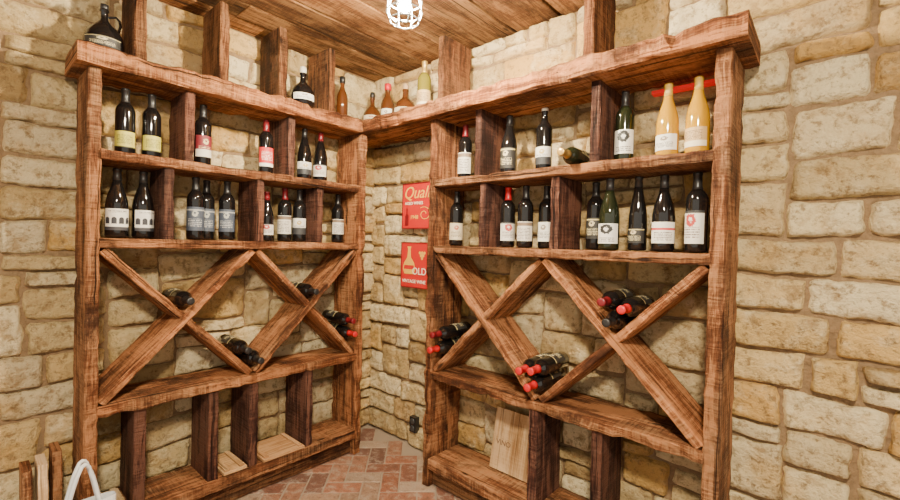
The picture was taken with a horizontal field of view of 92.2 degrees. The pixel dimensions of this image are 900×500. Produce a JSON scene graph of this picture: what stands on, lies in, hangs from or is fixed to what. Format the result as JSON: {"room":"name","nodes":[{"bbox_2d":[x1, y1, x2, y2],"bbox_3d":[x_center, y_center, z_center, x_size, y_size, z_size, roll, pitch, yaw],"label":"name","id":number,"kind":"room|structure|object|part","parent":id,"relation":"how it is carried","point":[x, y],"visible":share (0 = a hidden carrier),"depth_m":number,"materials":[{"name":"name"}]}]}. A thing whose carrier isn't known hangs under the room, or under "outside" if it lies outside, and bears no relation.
{"room":"wine cellar","nodes":[
{"label":"wine cellar","id":0,"kind":"room"},
{"bbox_2d":[100,487,124,499],"bbox_3d":[-1.425,1.067,1.821,0.246,0.023,0.090,2,1,41],"label":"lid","id":1,"kind":"object","parent":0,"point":[119,496],"visible":0.41,"depth_m":1.88,"materials":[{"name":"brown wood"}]},
{"bbox_2d":[0,0,376,499],"bbox_3d":[-1.668,0.017,1.877,0.167,2.435,3.306,2,1,41],"label":"wall","id":2,"kind":"structure","parent":0,"point":[38,103],"depth_m":1.96,"materials":[{"name":"stone"}]},
{"bbox_2d":[236,423,461,499],"bbox_3d":[-0.290,1.323,0.718,3.800,0.080,3.400,2,1,41],"label":"floor","id":3,"kind":"structure","parent":0,"point":[386,466],"depth_m":2.37,"materials":[{"name":"brick"}]},
{"bbox_2d":[19,460,32,499],"bbox_3d":[-1.642,1.036,1.677,0.200,0.371,0.030,2,1,41],"label":"timber offcut","id":4,"kind":"object","parent":3,"relation":"on","point":[25,470],"visible":1,"depth_m":1.66,"materials":[{"name":"brown wood"}]},
{"bbox_2d":[34,453,48,499],"bbox_3d":[-1.609,1.029,1.707,0.194,0.386,0.031,2,1,41],"label":"timber offcut","id":5,"kind":"object","parent":3,"relation":"on","point":[40,461],"visible":1,"depth_m":1.69,"materials":[{"name":"brown wood"}]},
{"bbox_2d":[48,441,62,499],"bbox_3d":[-1.586,1.014,1.743,0.211,0.416,0.030,2,1,41],"label":"timber offcut","id":6,"kind":"object","parent":3,"relation":"on","point":[55,451],"visible":1,"depth_m":1.73,"materials":[{"name":"brown wood"}]},
{"bbox_2d":[64,459,115,499],"bbox_3d":[-1.328,1.000,1.563,0.112,0.483,0.220,2,1,41],"label":"tote bag","id":7,"kind":"object","parent":3,"relation":"on","point":[111,495],"visible":1,"depth_m":1.56,"materials":[{"name":"fabric"}]},
{"bbox_2d":[64,0,367,499],"bbox_3d":[-1.051,0.040,2.217,0.321,2.403,1.368,2,1,41],"label":"wine rack","id":8,"kind":"object","parent":3,"relation":"on","point":[94,66],"visible":0.96,"depth_m":2.08,"materials":[{"name":"brown wood"}]},
{"bbox_2d":[82,3,124,51],"bbox_3d":[-1.416,-0.899,1.773,0.136,0.210,0.137,1,1,-34],"label":"jug","id":9,"kind":"object","parent":8,"relation":"in","point":[101,32],"visible":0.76,"depth_m":1.74,"materials":[{"name":"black glass"}]},
{"bbox_2d":[104,168,128,237],"bbox_3d":[-1.407,-0.199,1.829,0.081,0.292,0.082,1,1,-44],"label":"wine bottle","id":10,"kind":"object","parent":8,"relation":"in","point":[116,216],"visible":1,"depth_m":1.80,"materials":[{"name":"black glass"}]},
{"bbox_2d":[114,88,135,152],"bbox_3d":[-1.382,-0.544,1.843,0.072,0.283,0.072,1,1,-36],"label":"wine bottle","id":11,"kind":"object","parent":8,"relation":"in","point":[125,114],"visible":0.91,"depth_m":1.82,"materials":[{"name":"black glass"}]},
{"bbox_2d":[131,171,153,237],"bbox_3d":[-1.345,-0.198,1.899,0.082,0.292,0.081,2,1,26],"label":"wine bottle","id":12,"kind":"object","parent":8,"relation":"in","point":[142,218],"visible":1,"depth_m":1.87,"materials":[{"name":"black glass"}]},
{"bbox_2d":[141,94,160,156],"bbox_3d":[-1.319,-0.544,1.914,0.072,0.283,0.072,2,1,41],"label":"wine bottle","id":13,"kind":"object","parent":8,"relation":"in","point":[151,118],"visible":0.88,"depth_m":1.89,"materials":[{"name":"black glass"}]},
{"bbox_2d":[162,287,194,306],"bbox_3d":[-1.242,0.220,1.992,0.292,0.075,0.074,2,1,41],"label":"wine bottle","id":14,"kind":"object","parent":8,"relation":"in","point":[178,297],"visible":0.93,"depth_m":1.94,"materials":[{"name":"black glass"}]},
{"bbox_2d":[186,177,204,238],"bbox_3d":[-1.197,-0.197,2.037,0.074,0.292,0.075,1,1,-28],"label":"wine bottle","id":15,"kind":"object","parent":8,"relation":"in","point":[195,201],"visible":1,"depth_m":2.01,"materials":[{"name":"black glass"}]},
{"bbox_2d":[194,104,211,164],"bbox_3d":[-1.181,-0.547,2.070,0.075,0.292,0.074,2,1,38],"label":"wine bottle","id":16,"kind":"object","parent":8,"relation":"in","point":[202,140],"visible":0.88,"depth_m":2.04,"materials":[{"name":"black glass"}]},
{"bbox_2d":[202,180,214,239],"bbox_3d":[-1.205,-0.198,2.141,0.074,0.292,0.075,1,1,-33],"label":"wine bottle","id":17,"kind":"object","parent":8,"relation":"in","point":[209,215],"visible":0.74,"depth_m":2.12,"materials":[{"name":"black glass"}]},
{"bbox_2d":[218,181,234,239],"bbox_3d":[-1.113,-0.196,2.162,0.074,0.292,0.075,1,1,-24],"label":"wine bottle","id":18,"kind":"object","parent":8,"relation":"in","point":[226,219],"visible":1,"depth_m":2.13,"materials":[{"name":"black glass"}]},
{"bbox_2d":[217,451,246,475],"bbox_3d":[-1.125,1.070,2.184,0.215,0.023,0.110,2,1,41],"label":"lid","id":19,"kind":"object","parent":8,"relation":"in","point":[228,463],"visible":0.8,"depth_m":2.15,"materials":[{"name":"brown wood"}]},
{"bbox_2d":[218,334,251,354],"bbox_3d":[-1.080,0.482,2.187,0.292,0.075,0.074,2,1,41],"label":"wine bottle","id":20,"kind":"object","parent":8,"relation":"in","point":[235,345],"visible":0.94,"depth_m":2.15,"materials":[{"name":"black glass"}]},
{"bbox_2d":[233,349,264,364],"bbox_3d":[-1.031,0.539,2.215,0.292,0.075,0.074,2,1,41],"label":"wine bottle","id":21,"kind":"object","parent":8,"relation":"in","point":[254,357],"visible":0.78,"depth_m":2.15,"materials":[{"name":"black glass"}]},
{"bbox_2d":[258,119,272,173],"bbox_3d":[-0.978,-0.545,2.300,0.074,0.292,0.075,1,1,-39],"label":"wine bottle","id":22,"kind":"object","parent":8,"relation":"in","point":[265,140],"visible":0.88,"depth_m":2.27,"materials":[{"name":"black glass"}]},
{"bbox_2d":[264,191,273,240],"bbox_3d":[-0.980,-0.180,2.314,0.073,0.262,0.074,1,1,-22],"label":"wine bottle","id":23,"kind":"object","parent":8,"relation":"in","point":[268,212],"visible":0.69,"depth_m":2.29,"materials":[{"name":"black glass"}]},
{"bbox_2d":[257,432,304,462],"bbox_3d":[-0.957,1.071,2.366,0.226,0.023,0.227,2,1,41],"label":"lid","id":24,"kind":"object","parent":8,"relation":"in","point":[280,445],"visible":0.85,"depth_m":2.35,"materials":[{"name":"brown wood"}]},
{"bbox_2d":[277,188,291,240],"bbox_3d":[-0.912,-0.195,2.390,0.074,0.292,0.075,1,1,-14],"label":"wine bottle","id":25,"kind":"object","parent":8,"relation":"in","point":[284,217],"visible":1,"depth_m":2.36,"materials":[{"name":"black glass"}]},
{"bbox_2d":[292,190,305,241],"bbox_3d":[-0.854,-0.194,2.456,0.074,0.292,0.075,1,1,-19],"label":"wine bottle","id":26,"kind":"object","parent":8,"relation":"in","point":[299,207],"visible":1,"depth_m":2.43,"materials":[{"name":"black glass"}]},
{"bbox_2d":[290,66,314,107],"bbox_3d":[-0.825,-0.908,2.428,0.132,0.238,0.133,1,1,-29],"label":"decanter","id":27,"kind":"object","parent":8,"relation":"in","point":[302,92],"visible":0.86,"depth_m":2.38,"materials":[{"name":"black glass"}]},
{"bbox_2d":[296,128,311,178],"bbox_3d":[-0.830,-0.544,2.468,0.081,0.292,0.082,1,1,-29],"label":"wine bottle","id":28,"kind":"object","parent":8,"relation":"in","point":[304,157],"visible":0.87,"depth_m":2.44,"materials":[{"name":"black glass"}]},
{"bbox_2d":[290,281,318,296],"bbox_3d":[-0.834,0.224,2.455,0.292,0.075,0.074,2,1,41],"label":"wine bottle","id":29,"kind":"object","parent":8,"relation":"in","point":[307,290],"visible":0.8,"depth_m":2.40,"materials":[{"name":"black glass"}]},
{"bbox_2d":[313,132,326,179],"bbox_3d":[-0.762,-0.543,2.545,0.081,0.292,0.082,1,1,-3],"label":"wine bottle","id":30,"kind":"object","parent":8,"relation":"in","point":[320,156],"visible":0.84,"depth_m":2.52,"materials":[{"name":"black glass"}]},
{"bbox_2d":[331,194,343,241],"bbox_3d":[-0.686,-0.192,2.646,0.074,0.292,0.075,1,1,-32],"label":"wine bottle","id":31,"kind":"object","parent":8,"relation":"in","point":[337,217],"visible":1,"depth_m":2.62,"materials":[{"name":"black glass"}]},
{"bbox_2d":[336,76,347,114],"bbox_3d":[-0.653,-0.918,2.623,0.068,0.261,0.068,2,1,41],"label":"bottle","id":32,"kind":"object","parent":8,"relation":"in","point":[342,98],"visible":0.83,"depth_m":2.60,"materials":[{"name":"orange glass"}]},
{"bbox_2d":[329,322,357,337],"bbox_3d":[-0.667,0.495,2.655,0.292,0.075,0.074,2,1,41],"label":"wine bottle","id":33,"kind":"object","parent":8,"relation":"in","point":[345,331],"visible":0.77,"depth_m":2.60,"materials":[{"name":"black glass"}]},
{"bbox_2d":[322,309,355,324],"bbox_3d":[-0.673,0.416,2.645,0.292,0.075,0.074,2,1,41],"label":"wine bottle","id":34,"kind":"object","parent":33,"relation":"on","point":[337,317],"visible":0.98,"depth_m":2.61,"materials":[{"name":"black glass"}]},
{"bbox_2d":[337,0,760,499],"bbox_3d":[0.175,0.077,2.177,2.189,2.390,0.341,2,1,41],"label":"wine rack","id":35,"kind":"object","parent":3,"relation":"on","point":[723,47],"depth_m":1.83,"materials":[{"name":"brown wood"}]},
{"bbox_2d":[363,92,380,119],"bbox_3d":[-0.506,-0.907,2.820,0.120,0.238,0.121,1,1,-4],"label":"decanter","id":36,"kind":"object","parent":35,"relation":"in","point":[371,111],"visible":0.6,"depth_m":2.78,"materials":[{"name":"orange glass"}]},
{"bbox_2d":[381,83,393,114],"bbox_3d":[-0.395,-0.917,2.742,0.084,0.265,0.084,2,1,6],"label":"bottle","id":37,"kind":"object","parent":35,"relation":"in","point":[387,104],"visible":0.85,"depth_m":2.71,"materials":[{"name":"orange glass"}]},
{"bbox_2d":[394,83,414,111],"bbox_3d":[-0.272,-0.895,2.633,0.138,0.228,0.139,2,1,6],"label":"decanter","id":38,"kind":"object","parent":35,"relation":"in","point":[404,101],"visible":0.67,"depth_m":2.59,"materials":[{"name":"orange glass"}]},
{"bbox_2d":[417,61,430,103],"bbox_3d":[-0.150,-0.935,2.512,0.080,0.315,0.081,2,1,6],"label":"wine bottle","id":39,"kind":"object","parent":35,"relation":"in","point":[424,80],"visible":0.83,"depth_m":2.48,"materials":[{"name":"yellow glass"}]},
{"bbox_2d":[427,336,461,353],"bbox_3d":[-0.011,0.516,2.328,0.074,0.075,0.292,2,1,41],"label":"wine bottle","id":40,"kind":"object","parent":35,"relation":"in","point":[443,346],"visible":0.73,"depth_m":2.27,"materials":[{"name":"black glass"}]},
{"bbox_2d":[429,322,470,339],"bbox_3d":[0.000,0.437,2.319,0.074,0.075,0.292,2,1,41],"label":"wine bottle","id":41,"kind":"object","parent":40,"relation":"on","point":[455,330],"visible":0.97,"depth_m":2.29,"materials":[{"name":"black glass"}]},
{"bbox_2d":[449,191,463,245],"bbox_3d":[0.035,-0.170,2.343,0.074,0.292,0.075,1,1,-1],"label":"wine bottle","id":42,"kind":"object","parent":35,"relation":"in","point":[456,210],"visible":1,"depth_m":2.31,"materials":[{"name":"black glass"}]},
{"bbox_2d":[458,124,471,176],"bbox_3d":[0.081,-0.519,2.306,0.074,0.292,0.075,2,1,17],"label":"wine bottle","id":43,"kind":"object","parent":35,"relation":"in","point":[465,143],"visible":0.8,"depth_m":2.28,"materials":[{"name":"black glass"}]},
{"bbox_2d":[499,187,515,246],"bbox_3d":[0.283,-0.161,2.124,0.074,0.292,0.075,1,1,-2],"label":"wine bottle","id":44,"kind":"object","parent":35,"relation":"in","point":[507,210],"visible":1,"depth_m":2.10,"materials":[{"name":"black glass"}]},
{"bbox_2d":[500,115,516,171],"bbox_3d":[0.290,-0.511,2.122,0.081,0.292,0.082,2,1,33],"label":"wine bottle","id":45,"kind":"object","parent":35,"relation":"in","point":[508,155],"visible":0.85,"depth_m":2.09,"materials":[{"name":"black glass"}]},
{"bbox_2d":[489,406,528,482],"bbox_3d":[0.336,0.969,2.154,0.291,0.297,0.069,2,1,41],"label":"panel","id":46,"kind":"object","parent":35,"relation":"in","point":[509,451],"visible":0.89,"depth_m":2.17,"materials":[{"name":"brown wood"}]},
{"bbox_2d":[517,185,533,247],"bbox_3d":[0.357,-0.158,2.046,0.074,0.292,0.075,2,1,23],"label":"wine bottle","id":47,"kind":"object","parent":35,"relation":"in","point":[525,207],"visible":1,"depth_m":2.02,"materials":[{"name":"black glass"}]},
{"bbox_2d":[515,352,552,374],"bbox_3d":[0.390,0.523,1.975,0.074,0.075,0.292,2,1,41],"label":"wine bottle","id":48,"kind":"object","parent":35,"relation":"in","point":[529,362],"visible":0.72,"depth_m":1.92,"materials":[{"name":"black glass"}]},
{"bbox_2d":[535,108,552,167],"bbox_3d":[0.434,-0.505,1.994,0.074,0.292,0.075,2,1,28],"label":"wine bottle","id":49,"kind":"object","parent":35,"relation":"in","point":[544,131],"visible":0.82,"depth_m":1.97,"materials":[{"name":"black glass"}]},
{"bbox_2d":[538,186,550,247],"bbox_3d":[0.453,-0.155,2.034,0.074,0.292,0.075,2,1,35],"label":"wine bottle","id":50,"kind":"object","parent":35,"relation":"in","point":[544,218],"visible":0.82,"depth_m":2.01,"materials":[{"name":"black glass"}]},
{"bbox_2d":[523,368,565,391],"bbox_3d":[0.416,0.580,1.924,0.074,0.075,0.292,2,1,41],"label":"wine bottle","id":51,"kind":"object","parent":35,"relation":"in","point":[538,383],"visible":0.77,"depth_m":1.88,"materials":[{"name":"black glass"}]},
{"bbox_2d":[527,351,568,375],"bbox_3d":[0.427,0.505,1.902,0.074,0.075,0.292,2,1,41],"label":"wine bottle","id":52,"kind":"object","parent":51,"relation":"on","point":[548,364],"visible":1,"depth_m":1.87,"materials":[{"name":"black glass"}]},
{"bbox_2d":[557,147,588,164],"bbox_3d":[0.540,-0.395,1.850,0.074,0.075,0.292,2,1,41],"label":"wine bottle","id":53,"kind":"object","parent":35,"relation":"in","point":[571,155],"visible":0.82,"depth_m":1.79,"materials":[{"name":"green glass"}]},
{"bbox_2d":[586,182,602,248],"bbox_3d":[0.632,-0.149,1.883,0.074,0.292,0.075,2,1,44],"label":"wine bottle","id":54,"kind":"object","parent":35,"relation":"in","point":[594,204],"visible":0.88,"depth_m":1.86,"materials":[{"name":"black glass"}]},
{"bbox_2d":[598,178,619,249],"bbox_3d":[0.649,-0.147,1.762,0.081,0.292,0.082,2,1,37],"label":"wine bottle","id":55,"kind":"object","parent":35,"relation":"in","point":[609,215],"visible":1,"depth_m":1.73,"materials":[{"name":"green glass"}]},
{"bbox_2d":[601,310,638,328],"bbox_3d":[0.676,0.273,1.725,0.074,0.075,0.292,2,1,41],"label":"wine bottle","id":56,"kind":"object","parent":35,"relation":"in","point":[613,320],"visible":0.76,"depth_m":1.66,"materials":[{"name":"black glass"}]},
{"bbox_2d":[597,288,635,309],"bbox_3d":[0.663,0.197,1.737,0.074,0.075,0.292,2,1,41],"label":"wine bottle","id":57,"kind":"object","parent":56,"relation":"on","point":[612,299],"visible":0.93,"depth_m":1.68,"materials":[{"name":"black glass"}]},
{"bbox_2d":[614,90,634,159],"bbox_3d":[0.707,-0.495,1.753,0.074,0.292,0.075,2,1,28],"label":"wine bottle","id":58,"kind":"object","parent":35,"relation":"in","point":[625,116],"visible":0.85,"depth_m":1.73,"materials":[{"name":"green glass"}]},
{"bbox_2d":[616,294,654,316],"bbox_3d":[0.719,0.220,1.687,0.074,0.075,0.292,2,1,41],"label":"wine bottle","id":59,"kind":"object","parent":35,"relation":"in","point":[634,306],"visible":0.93,"depth_m":1.63,"materials":[{"name":"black glass"}]},
{"bbox_2d":[627,176,646,250],"bbox_3d":[0.749,-0.145,1.727,0.070,0.294,0.070,1,1,-39],"label":"wine bottle","id":60,"kind":"object","parent":35,"relation":"in","point":[637,220],"visible":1,"depth_m":1.70,"materials":[{"name":"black glass"}]},
{"bbox_2d":[651,174,674,250],"bbox_3d":[0.816,-0.141,1.654,0.081,0.292,0.082,2,1,27],"label":"wine bottle","id":61,"kind":"object","parent":35,"relation":"in","point":[663,214],"visible":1,"depth_m":1.63,"materials":[{"name":"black glass"}]},
{"bbox_2d":[655,83,678,154],"bbox_3d":[0.828,-0.488,1.647,0.079,0.286,0.080,2,1,43],"label":"wine bottle","id":62,"kind":"object","parent":35,"relation":"in","point":[667,125],"visible":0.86,"depth_m":1.62,"materials":[{"name":"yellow glass"}]},
{"bbox_3d":[0.930,-0.638,1.700,0.250,0.014,0.037,2,1,41],"label":"red led strip","id":63,"kind":"part","parent":35,"relation":"part of","materials":[{"name":"red plastic"}]},
{"bbox_2d":[684,172,708,251],"bbox_3d":[0.900,-0.138,1.580,0.075,0.292,0.074,1,1,-28],"label":"wine bottle","id":64,"kind":"object","parent":35,"relation":"in","point":[697,200],"visible":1,"depth_m":1.55,"materials":[{"name":"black glass"}]},
{"bbox_2d":[684,75,710,152],"bbox_3d":[0.904,-0.486,1.579,0.081,0.289,0.080,1,1,-35],"label":"wine bottle","id":65,"kind":"object","parent":35,"relation":"in","point":[697,122],"visible":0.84,"depth_m":1.55,"materials":[{"name":"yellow glass"}]},
{"bbox_2d":[158,0,583,81],"bbox_3d":[-0.227,-1.196,0.683,3.800,0.100,3.400,2,1,41],"label":"ceiling","id":66,"kind":"structure","parent":0,"point":[363,39],"depth_m":2.24,"materials":[{"name":"brown wood"}]},
{"bbox_2d":[386,0,422,29],"bbox_3d":[-0.164,-0.990,1.587,0.137,0.331,0.137,2,1,41],"label":"pendant lamp","id":67,"kind":"object","parent":66,"relation":"hanging from","point":[404,5],"visible":1,"depth_m":1.57,"materials":[{"name":"metal"}]},
{"bbox_2d":[368,0,899,499],"bbox_3d":[0.862,0.081,1.895,3.705,2.436,0.167,2,1,41],"label":"wall","id":68,"kind":"structure","parent":0,"point":[816,406],"depth_m":1.58,"materials":[{"name":"stone"}]},
{"bbox_2d":[400,242,426,288],"bbox_3d":[-0.208,0.095,2.702,0.270,0.285,0.020,2,1,41],"label":"poster","id":69,"kind":"object","parent":68,"relation":"attached to","point":[413,254],"visible":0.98,"depth_m":2.71,"materials":[{"name":"red paper"}]},
{"bbox_2d":[409,415,418,432],"bbox_3d":[-0.228,1.099,2.734,0.055,0.095,0.037,2,1,41],"label":"power outlet","id":70,"kind":"object","parent":68,"relation":"attached to","point":[414,420],"visible":1,"depth_m":2.72,"materials":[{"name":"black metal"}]},
{"bbox_2d":[402,181,429,228],"bbox_3d":[-0.174,-0.274,2.674,0.338,0.285,0.020,2,1,41],"label":"poster","id":71,"kind":"object","parent":68,"relation":"attached to","point":[415,196],"visible":0.88,"depth_m":2.70,"materials":[{"name":"red paper"}]}
]}

